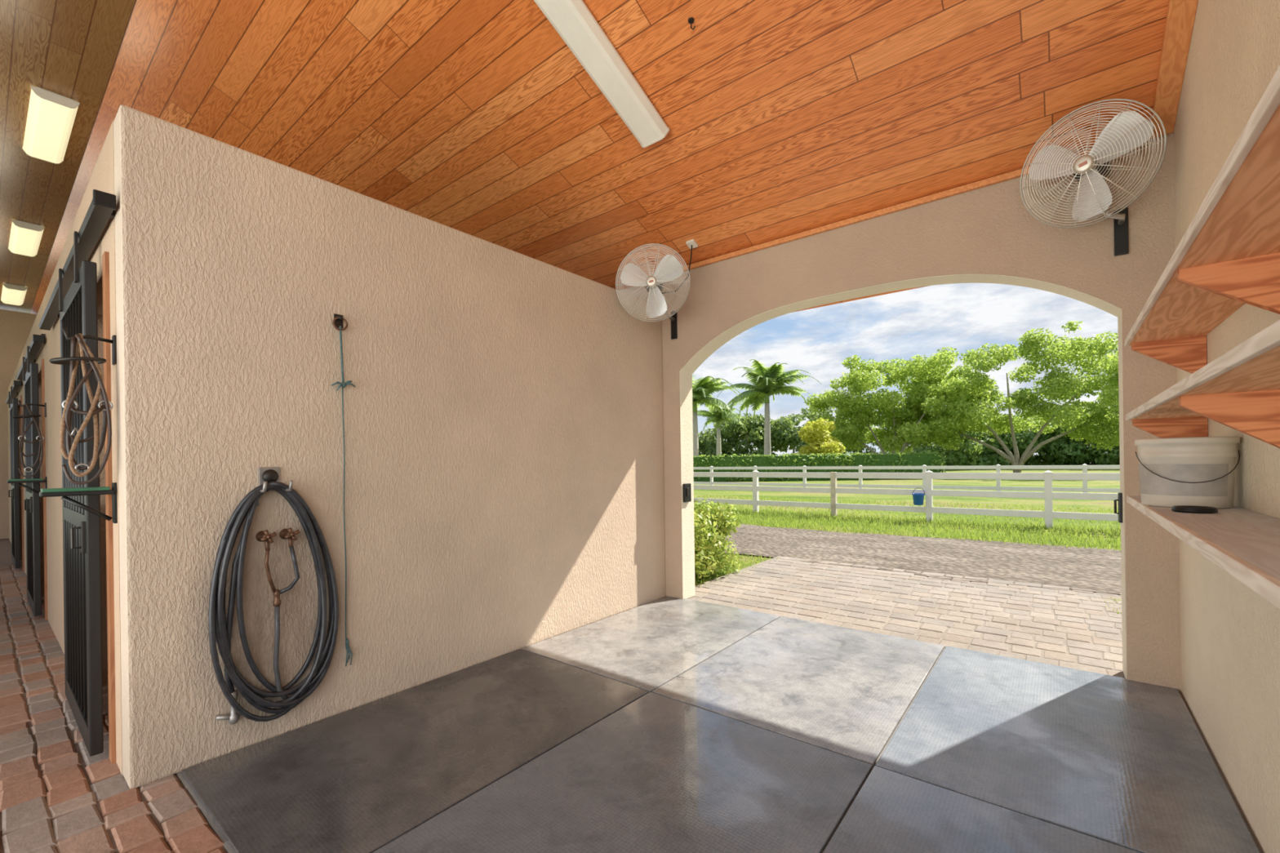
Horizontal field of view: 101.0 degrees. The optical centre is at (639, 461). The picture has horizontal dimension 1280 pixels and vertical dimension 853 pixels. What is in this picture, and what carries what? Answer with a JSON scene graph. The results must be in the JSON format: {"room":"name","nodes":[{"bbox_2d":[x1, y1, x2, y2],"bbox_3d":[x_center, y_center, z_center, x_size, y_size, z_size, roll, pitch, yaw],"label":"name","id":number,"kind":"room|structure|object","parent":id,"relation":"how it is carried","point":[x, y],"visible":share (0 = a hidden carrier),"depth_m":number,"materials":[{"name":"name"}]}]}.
{"room":"farm building","nodes":[
{"label":"farm building","id":0,"kind":"room"},
{"bbox_2d":[0,309,36,539],"bbox_3d":[-12.684,-0.823,13.146,0.200,5.000,5.000,-1,0,38],"label":"wall","id":1,"kind":"structure","parent":0,"point":[15,327],"depth_m":11.53,"materials":[{"name":"beige paint"}]},
{"bbox_2d":[6,120,123,775],"bbox_3d":[-8.132,0.013,7.126,14.400,3.200,0.170,-1,0,38],"label":"wall","id":2,"kind":"structure","parent":0,"point":[102,178],"depth_m":4.26,"materials":[{"name":"paint"}]},
{"bbox_2d":[5,380,22,404],"bbox_3d":[-10.252,-1.119,8.634,3.470,0.107,0.087,-1,0,38],"label":"door track","id":3,"kind":"object","parent":2,"relation":"attached to","point":[16,385],"visible":0.88,"depth_m":7.93,"materials":[{"name":"black metal"}]},
{"bbox_2d":[8,386,20,568],"bbox_3d":[-9.706,0.240,8.164,1.200,2.710,0.104,-1,0,38],"label":"door","id":4,"kind":"structure","parent":3,"relation":"hanging from","point":[14,424],"depth_m":7.82,"materials":[{"name":"black metal"}]},
{"bbox_2d":[20,395,24,571],"bbox_3d":[-9.665,0.335,8.230,1.400,2.600,0.016,-1,0,38],"label":"trim","id":5,"kind":"structure","parent":2,"relation":"attached to","point":[22,487],"depth_m":7.79,"materials":[{"name":"brown wood"}]},
{"bbox_2d":[6,476,47,493],"bbox_3d":[-5.896,0.252,5.082,0.090,0.200,0.250,-1,0,38],"label":"rack","id":6,"kind":"object","parent":2,"relation":"attached to","point":[20,482],"visible":0.84,"depth_m":5.07,"materials":[{"name":"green metal"}]},
{"bbox_2d":[11,400,46,417],"bbox_3d":[-5.865,-0.494,5.069,0.188,0.172,0.220,-1,0,38],"label":"hook","id":7,"kind":"object","parent":2,"relation":"attached to","point":[19,401],"visible":0.97,"depth_m":5.07,"materials":[{"name":"metal"}]},
{"bbox_2d":[17,403,44,477],"bbox_3d":[-5.815,-0.199,5.036,0.176,0.705,0.088,-1,0,-29],"label":"halter","id":8,"kind":"object","parent":2,"relation":"attached to","point":[40,439],"visible":1,"depth_m":5.04,"materials":[{"name":"black leather"}]},
{"bbox_2d":[16,333,45,380],"bbox_3d":[-7.043,-1.163,6.082,3.470,0.107,0.087,-1,0,38],"label":"door track","id":9,"kind":"object","parent":2,"relation":"attached to","point":[37,340],"visible":0.93,"depth_m":5.39,"materials":[{"name":"black metal"}]},
{"bbox_2d":[22,346,41,616],"bbox_3d":[-6.498,0.196,5.611,1.200,2.710,0.104,-1,0,38],"label":"door","id":10,"kind":"structure","parent":9,"relation":"hanging from","point":[32,501],"depth_m":5.27,"materials":[{"name":"black metal"}]},
{"bbox_2d":[40,358,48,620],"bbox_3d":[-6.457,0.290,5.678,1.400,2.600,0.016,-1,0,38],"label":"trim","id":11,"kind":"structure","parent":2,"relation":"attached to","point":[42,359],"depth_m":5.24,"materials":[{"name":"brown wood"}]},
{"bbox_2d":[38,189,115,330],"bbox_3d":[-3.819,-1.208,3.517,3.470,0.107,0.087,-1,0,38],"label":"door track","id":12,"kind":"object","parent":2,"relation":"attached to","point":[102,207],"visible":0.93,"depth_m":2.82,"materials":[{"name":"black metal"}]},
{"bbox_2d":[58,231,103,756],"bbox_3d":[-3.274,0.151,3.047,1.200,2.710,0.104,-1,0,38],"label":"door","id":13,"kind":"structure","parent":12,"relation":"hanging from","point":[82,556],"depth_m":2.79,"materials":[{"name":"black paint"}]},
{"bbox_2d":[39,482,117,523],"bbox_3d":[-2.672,0.207,2.517,0.090,0.200,0.250,-1,0,38],"label":"rack","id":14,"kind":"object","parent":2,"relation":"attached to","point":[64,493],"visible":1,"depth_m":2.52,"materials":[{"name":"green metal"}]},
{"bbox_2d":[48,327,116,364],"bbox_3d":[-2.641,-0.539,2.505,0.188,0.172,0.220,-1,0,38],"label":"hook","id":15,"kind":"object","parent":2,"relation":"attached to","point":[60,361],"visible":0.88,"depth_m":2.51,"materials":[{"name":"metal"}]},
{"bbox_2d":[59,333,102,476],"bbox_3d":[-2.601,-0.264,2.452,0.122,0.674,0.104,-1,0,-2],"label":"lead rope","id":16,"kind":"object","parent":15,"relation":"hanging from","point":[79,350],"visible":1,"depth_m":2.46,"materials":[{"name":"fabric"}]},
{"bbox_2d":[61,333,113,484],"bbox_3d":[-2.591,-0.244,2.472,0.176,0.705,0.088,-1,0,-29],"label":"halter","id":17,"kind":"object","parent":15,"relation":"hanging from","point":[105,407],"visible":0.91,"depth_m":2.47,"materials":[{"name":"black leather"}]},
{"bbox_2d":[102,251,115,764],"bbox_3d":[-3.232,0.245,3.113,1.400,2.600,0.016,-1,0,38],"label":"trim","id":18,"kind":"structure","parent":2,"relation":"attached to","point":[105,256],"depth_m":2.68,"materials":[{"name":"brown wood"}]},
{"bbox_2d":[0,0,136,313],"bbox_3d":[-6.500,-3.545,3.137,26.000,0.140,4.700,-1,0,38],"label":"ceiling","id":19,"kind":"structure","parent":0,"point":[67,48],"depth_m":4.94,"materials":[{"name":"brown wood"}]},
{"bbox_2d":[0,283,27,305],"bbox_3d":[-12.611,-3.342,10.632,1.500,0.092,0.309,-1,0,38],"label":"light","id":20,"kind":"object","parent":19,"relation":"attached to","point":[15,295],"visible":1,"depth_m":10.49,"materials":[{"name":"white plastic"}]},
{"bbox_2d":[8,219,44,257],"bbox_3d":[-9.402,-3.387,8.079,1.500,0.092,0.309,-1,0,38],"label":"light","id":21,"kind":"object","parent":19,"relation":"attached to","point":[25,237],"visible":1,"depth_m":7.95,"materials":[{"name":"white plastic"}]},
{"bbox_2d":[22,85,79,164],"bbox_3d":[-6.116,-3.433,5.465,1.500,0.092,0.309,-1,0,38],"label":"light","id":22,"kind":"object","parent":19,"relation":"attached to","point":[51,117],"visible":1,"depth_m":5.34,"materials":[{"name":"white plastic"}]},
{"bbox_2d":[113,104,665,789],"bbox_3d":[-1.144,-0.084,4.186,0.200,3.200,4.270,-1,0,38],"label":"wall","id":23,"kind":"structure","parent":0,"point":[504,490],"depth_m":3.23,"materials":[{"name":"paint"}]},
{"bbox_2d":[255,529,276,551],"bbox_3d":[-2.009,0.423,2.836,0.116,0.115,0.075,-1,0,38],"label":"tap","id":24,"kind":"object","parent":23,"relation":"attached to","point":[263,535],"visible":1,"depth_m":2.81,"materials":[{"name":"gold metal"}]},
{"bbox_2d":[257,466,293,506],"bbox_3d":[-1.978,0.136,2.846,0.157,0.207,0.146,-1,0,38],"label":"hanger","id":25,"kind":"object","parent":23,"relation":"attached to","point":[267,474],"visible":0.71,"depth_m":2.87,"materials":[{"name":"metal"}]},
{"bbox_2d":[208,481,338,724],"bbox_3d":[-1.976,0.755,2.883,0.097,1.292,0.614,-1,0,38],"label":"garden hose","id":26,"kind":"object","parent":25,"relation":"hanging from","point":[220,631],"visible":0.98,"depth_m":2.78,"materials":[{"name":"black rubber"}]},
{"bbox_2d":[279,528,300,547],"bbox_3d":[-1.941,0.422,2.922,0.116,0.115,0.075,-1,0,38],"label":"tap","id":27,"kind":"object","parent":23,"relation":"attached to","point":[285,534],"visible":1,"depth_m":2.90,"materials":[{"name":"gold metal"}]},
{"bbox_2d":[264,545,300,699],"bbox_3d":[-1.953,0.899,2.884,0.068,0.867,0.165,-1,0,38],"label":"pipe","id":28,"kind":"object","parent":27,"relation":"attached to","point":[277,602],"visible":0.98,"depth_m":2.86,"materials":[{"name":"gold metal"}]},
{"bbox_2d":[332,313,347,330],"bbox_3d":[-1.805,-0.834,3.173,0.043,0.102,0.084,-1,0,38],"label":"ring","id":29,"kind":"object","parent":23,"relation":"attached to","point":[338,319],"visible":1,"depth_m":3.17,"materials":[{"name":"metal"}]},
{"bbox_2d":[330,325,355,666],"bbox_3d":[-1.776,0.213,3.175,0.040,2.046,0.139,-1,0,38],"label":"rope","id":30,"kind":"object","parent":29,"relation":"hanging from","point":[343,384],"visible":1,"depth_m":3.18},
{"bbox_2d":[30,0,1168,314],"bbox_3d":[-3.464,-2.627,6.936,26.000,2.040,5.010,-1,0,38],"label":"ceiling","id":31,"kind":"structure","parent":0,"point":[477,118],"depth_m":4.02,"materials":[{"name":"brown wood"}]},
{"bbox_2d":[533,0,669,147],"bbox_3d":[-0.621,-2.971,3.239,0.278,0.980,2.362,-1,0,38],"label":"strip light","id":32,"kind":"object","parent":31,"relation":"attached to","point":[572,20],"visible":1,"depth_m":3.65,"materials":[{"name":"white plastic"}]},
{"bbox_2d":[662,239,697,293],"bbox_3d":[0.385,-1.924,5.271,0.394,0.509,0.116,-1,0,16],"label":"power cord","id":33,"kind":"object","parent":31,"relation":"attached to","point":[691,243],"visible":0.88,"depth_m":5.23,"materials":[{"name":"white plastic"}]},
{"bbox_2d":[688,17,695,30],"bbox_3d":[0.324,-2.747,3.325,0.040,0.073,0.048,-1,0,-18],"label":"ceiling hook","id":34,"kind":"object","parent":31,"relation":"attached to","point":[691,20],"visible":1,"depth_m":3.32,"materials":[{"name":"metal"}]},
{"bbox_2d":[0,538,1262,852],"bbox_3d":[-5.854,1.637,3.857,26.000,0.110,10.720,-1,0,38],"label":"floor","id":35,"kind":"structure","parent":0,"point":[78,827],"depth_m":2.53,"materials":[{"name":"red brick"}]},
{"bbox_2d":[181,648,648,852],"bbox_3d":[-1.094,1.506,2.992,1.300,0.018,2.075,-1,0,38],"label":"rubber mat","id":36,"kind":"object","parent":35,"relation":"on","point":[359,780],"visible":0.93,"depth_m":2.68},
{"bbox_2d":[373,692,872,852],"bbox_3d":[-0.049,1.492,2.161,1.350,0.018,2.075,-1,0,38],"label":"rubber mat","id":37,"kind":"object","parent":35,"relation":"on","point":[658,774],"visible":1,"depth_m":2.33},
{"bbox_2d":[520,595,780,693],"bbox_3d":[0.191,1.488,4.608,1.300,0.018,2.035,-1,0,38],"label":"rubber mat","id":38,"kind":"object","parent":35,"relation":"on","point":[646,646],"visible":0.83,"depth_m":4.37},
{"bbox_2d":[651,616,944,766],"bbox_3d":[1.236,1.474,3.777,1.350,0.018,2.035,-1,0,38],"label":"rubber mat","id":39,"kind":"object","parent":35,"relation":"on","point":[846,691],"visible":0.93,"depth_m":3.49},
{"bbox_2d":[822,765,1139,852],"bbox_3d":[0.988,1.477,1.336,1.280,0.018,2.075,-1,0,38],"label":"rubber mat","id":40,"kind":"object","parent":35,"relation":"on","point":[892,812],"visible":1,"depth_m":2.11,"materials":[{"name":"grey rubber"}]},
{"bbox_2d":[875,645,1259,852],"bbox_3d":[2.273,1.459,2.952,1.280,0.018,2.035,-1,0,38],"label":"rubber mat","id":41,"kind":"object","parent":35,"relation":"on","point":[1122,762],"visible":0.91,"depth_m":2.63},
{"bbox_2d":[620,132,1181,692],"bbox_3d":[-2.087,-0.251,7.822,23.000,3.560,0.250,-1,0,38],"label":"wall","id":42,"kind":"structure","parent":0,"point":[989,229],"depth_m":3.84,"materials":[{"name":"paint"}]},
{"bbox_2d":[615,243,690,339],"bbox_3d":[0.265,-1.686,5.230,0.625,0.742,0.850,-1,0,38],"label":"wall fan","id":43,"kind":"object","parent":42,"relation":"attached to","point":[669,268],"visible":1,"depth_m":5.04,"materials":[{"name":"silver metal"}]},
{"bbox_2d":[683,483,691,502],"bbox_3d":[0.516,0.343,5.726,0.043,0.200,0.120,-1,0,38],"label":"door latch","id":44,"kind":"object","parent":42,"relation":"attached to","point":[686,486],"depth_m":5.70,"materials":[{"name":"black metal"}]},
{"bbox_2d":[679,274,1127,679],"bbox_3d":[1.890,-0.001,4.673,3.520,2.950,0.242,-1,0,38],"label":"trim","id":45,"kind":"structure","parent":42,"relation":"attached to","point":[686,373],"depth_m":4.83,"materials":[{"name":"paint"}]},
{"bbox_2d":[683,138,1149,271],"bbox_3d":[1.738,-2.054,4.575,3.870,0.045,0.035,-1,0,38],"label":"trim","id":46,"kind":"structure","parent":42,"relation":"attached to","point":[1017,173],"depth_m":4.39,"materials":[{"name":"brown wood"}]},
{"bbox_2d":[1019,98,1166,256],"bbox_3d":[2.840,-1.786,3.359,0.604,0.872,0.452,-1,0,17],"label":"wall fan","id":47,"kind":"object","parent":42,"relation":"attached to","point":[1127,131],"visible":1,"depth_m":3.32,"materials":[{"name":"silver metal"}]},
{"bbox_2d":[1114,492,1122,523],"bbox_3d":[3.244,0.315,3.582,0.042,0.200,0.070,-1,0,38],"label":"door latch","id":48,"kind":"object","parent":42,"relation":"attached to","point":[1119,500],"depth_m":3.55,"materials":[{"name":"black metal"}]},
{"bbox_2d":[1173,0,1279,852],"bbox_3d":[2.214,-1.063,1.709,0.200,5.065,3.950,-1,0,38],"label":"wall","id":49,"kind":"structure","parent":0,"point":[1230,633],"depth_m":2.26,"materials":[{"name":"paint"}]},
{"bbox_2d":[1150,0,1198,138],"bbox_3d":[2.084,-2.814,1.825,0.110,1.540,3.913,-1,0,38],"label":"trim","id":50,"kind":"structure","parent":49,"relation":"attached to","point":[1180,15],"depth_m":2.96,"materials":[{"name":"brown wood"}]},
{"bbox_2d":[1124,65,1279,373],"bbox_3d":[1.839,-0.524,1.630,0.297,0.247,2.952,-1,0,38],"label":"wall shelf","id":51,"kind":"object","parent":49,"relation":"attached to","point":[1227,259],"visible":0.98,"depth_m":1.57,"materials":[{"name":"brown wood"}]},
{"bbox_2d":[1125,319,1279,448],"bbox_3d":[1.845,-0.119,1.630,0.297,0.247,2.952,-1,0,38],"label":"wall shelf","id":52,"kind":"object","parent":49,"relation":"attached to","point":[1239,390],"visible":0.96,"depth_m":1.58,"materials":[{"name":"brown wood"}]},
{"bbox_2d":[1126,495,1279,608],"bbox_3d":[1.850,0.260,1.630,0.297,0.126,2.952,-1,0,38],"label":"wall shelf","id":53,"kind":"object","parent":49,"relation":"attached to","point":[1244,543],"visible":0.92,"depth_m":1.41,"materials":[{"name":"brown wood"}]},
{"bbox_2d":[1134,436,1239,508],"bbox_3d":[2.331,0.046,2.258,0.314,0.290,0.319,-1,0,38],"label":"plastic bucket","id":54,"kind":"object","parent":53,"relation":"on","point":[1196,471],"visible":0.98,"depth_m":2.15,"materials":[{"name":"plastic"}]},
{"bbox_2d":[1171,505,1217,513],"bbox_3d":[2.121,0.184,2.021,0.124,0.020,0.124,-1,0,38],"label":"comb","id":55,"kind":"object","parent":53,"relation":"on","point":[1184,508],"visible":1,"depth_m":1.99,"materials":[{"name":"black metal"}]},
{"label":"outside","id":56,"kind":"structure","parent":0,"visible":0},
{"bbox_2d":[693,469,1121,614],"bbox_3d":[28.478,1.248,43.808,160.000,0.200,100.000,-1,0,38],"label":"ground","id":57,"kind":"structure","parent":56,"point":[1108,504],"depth_m":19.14,"materials":[{"name":"green plant"}]},
{"bbox_2d":[692,375,741,457],"bbox_3d":[4.453,-3.119,43.721,7.491,9.326,7.851,-1,0,38],"label":"palm tree","id":58,"kind":"object","parent":57,"relation":"on","point":[702,389],"visible":0.62,"depth_m":43.30,"materials":[{"name":"green plant"}]},
{"bbox_2d":[693,496,741,578],"bbox_3d":[0.700,1.053,7.057,1.242,1.123,1.337,-1,0,38],"label":"bush","id":59,"kind":"object","parent":57,"relation":"on","point":[708,543],"visible":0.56,"depth_m":6.86,"materials":[{"name":"green plant"}]},
{"bbox_2d":[697,426,740,457],"bbox_3d":[9.818,-1.548,78.126,14.727,7.201,10.412,-1,0,38],"label":"tree","id":60,"kind":"object","parent":57,"relation":"on","point":[708,435],"visible":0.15,"depth_m":75.82,"materials":[{"name":"green plant"}]},
{"bbox_2d":[697,403,747,457],"bbox_3d":[9.650,-2.925,66.157,7.557,8.792,7.559,-1,0,38],"label":"palm tree","id":61,"kind":"object","parent":57,"relation":"on","point":[715,416],"visible":0.83,"depth_m":65.68,"materials":[{"name":"green plant"}]},
{"bbox_2d":[705,413,782,457],"bbox_3d":[14.973,-2.498,74.040,11.564,9.058,8.117,-1,0,38],"label":"tree","id":62,"kind":"object","parent":57,"relation":"on","point":[754,428],"visible":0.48,"depth_m":72.66,"materials":[{"name":"green plant"}]},
{"bbox_2d":[716,359,821,455],"bbox_3d":[12.370,-4.019,49.666,9.084,10.902,8.494,-1,0,38],"label":"palm tree","id":63,"kind":"object","parent":57,"relation":"on","point":[768,381],"visible":0.98,"depth_m":49.31,"materials":[{"name":"green plant"}]},
{"bbox_2d":[751,407,834,456],"bbox_3d":[21.209,-2.982,72.287,14.078,9.676,9.232,-1,0,38],"label":"tree","id":64,"kind":"object","parent":57,"relation":"on","point":[788,433],"visible":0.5,"depth_m":70.57,"materials":[{"name":"green plant"}]},
{"bbox_2d":[785,417,845,456],"bbox_3d":[13.292,-0.915,40.765,5.333,4.675,3.933,-1,0,38],"label":"shrub","id":65,"kind":"object","parent":57,"relation":"on","point":[815,433],"visible":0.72,"depth_m":39.57,"materials":[{"name":"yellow plant"}]},
{"bbox_2d":[693,451,946,481],"bbox_3d":[11.290,0.476,37.997,21.414,2.254,1.888,-1,0,0],"label":"clipped hedge","id":66,"kind":"object","parent":57,"relation":"on","point":[919,459],"visible":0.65,"depth_m":37.55,"materials":[{"name":"green plant"}]},
{"bbox_2d":[834,413,905,454],"bbox_3d":[33.351,-2.983,80.157,14.651,9.634,10.532,-1,0,38],"label":"tree","id":67,"kind":"object","parent":57,"relation":"on","point":[848,451],"visible":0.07,"depth_m":77.18,"materials":[{"name":"green plant"}]},
{"bbox_2d":[801,351,1000,454],"bbox_3d":[22.523,-4.009,46.325,14.520,10.686,10.798,-1,0,38],"label":"tree","id":68,"kind":"object","parent":57,"relation":"on","point":[852,410],"visible":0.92,"depth_m":44.74,"materials":[{"name":"green plant"}]},
{"bbox_2d":[693,470,1119,528],"bbox_3d":[5.174,0.863,14.039,18.600,1.250,0.150,-1,0,38],"label":"fence","id":69,"kind":"object","parent":57,"relation":"on","point":[1047,476],"visible":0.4,"depth_m":12.57,"materials":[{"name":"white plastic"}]},
{"bbox_2d":[911,488,924,505],"bbox_3d":[6.654,0.844,12.623,0.272,0.406,0.270,-1,0,38],"label":"bucket","id":70,"kind":"object","parent":69,"relation":"hanging from","point":[918,498],"visible":1,"depth_m":12.54,"materials":[{"name":"blue plastic"}]},
{"bbox_2d":[693,463,1119,493],"bbox_3d":[10.879,0.783,23.300,24.000,1.250,0.150,-1,0,38],"label":"fence","id":71,"kind":"object","parent":57,"relation":"on","point":[1084,467],"visible":0.45,"depth_m":22.04,"materials":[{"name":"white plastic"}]},
{"bbox_2d":[905,401,1009,470],"bbox_3d":[37.644,-3.622,64.131,12.195,10.548,8.460,-1,0,38],"label":"tree","id":72,"kind":"object","parent":57,"relation":"on","point":[972,449],"visible":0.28,"depth_m":61.44,"materials":[{"name":"green plant"}]},
{"bbox_2d":[935,413,1046,466],"bbox_3d":[43.770,-2.459,66.179,12.702,8.005,8.791,-1,0,38],"label":"tree","id":73,"kind":"object","parent":57,"relation":"on","point":[947,453],"visible":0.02,"depth_m":64.16,"materials":[{"name":"green plant"}]},
{"bbox_2d":[888,320,1119,472],"bbox_3d":[31.789,-4.670,43.745,19.586,11.781,12.173,-1,0,38],"label":"tree","id":74,"kind":"object","parent":57,"relation":"on","point":[1061,386],"visible":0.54,"depth_m":41.28,"materials":[{"name":"green plant"}]},
{"bbox_2d":[986,412,1119,465],"bbox_3d":[47.521,-2.154,61.686,13.676,8.122,9.457,-1,0,38],"label":"tree","id":75,"kind":"object","parent":57,"relation":"on","point":[1024,438],"visible":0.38,"depth_m":60.26,"materials":[{"name":"green plant"}]},
{"bbox_2d":[1027,401,1119,465],"bbox_3d":[51.297,-2.786,59.754,13.725,8.037,8.942,-1,0,38],"label":"tree","id":76,"kind":"object","parent":57,"relation":"on","point":[1084,457],"visible":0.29,"depth_m":58.26,"materials":[{"name":"green plant"}]},
{"bbox_2d":[1088,393,1119,464],"bbox_3d":[55.497,-3.970,57.997,12.789,10.625,9.102,-1,0,38],"label":"tree","id":77,"kind":"object","parent":57,"relation":"on","point":[1100,398],"visible":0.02,"depth_m":59.42,"materials":[{"name":"green plant"}]},
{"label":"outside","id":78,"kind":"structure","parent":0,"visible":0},
{"bbox_2d":[711,524,1121,595],"bbox_3d":[5.881,1.431,7.368,52.000,0.022,4.107,-1,0,38],"label":"road","id":79,"kind":"structure","parent":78,"point":[1099,571],"depth_m":8.14,"materials":[{"name":"grey gravel"}]},
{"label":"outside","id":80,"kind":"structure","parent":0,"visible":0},
{"bbox_2d":[686,555,1124,678],"bbox_3d":[3.611,1.465,5.117,5.953,0.029,3.005,-1,0,38],"label":"paved driveway","id":81,"kind":"structure","parent":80,"point":[1066,611],"depth_m":5.29,"materials":[{"name":"beige brick"}]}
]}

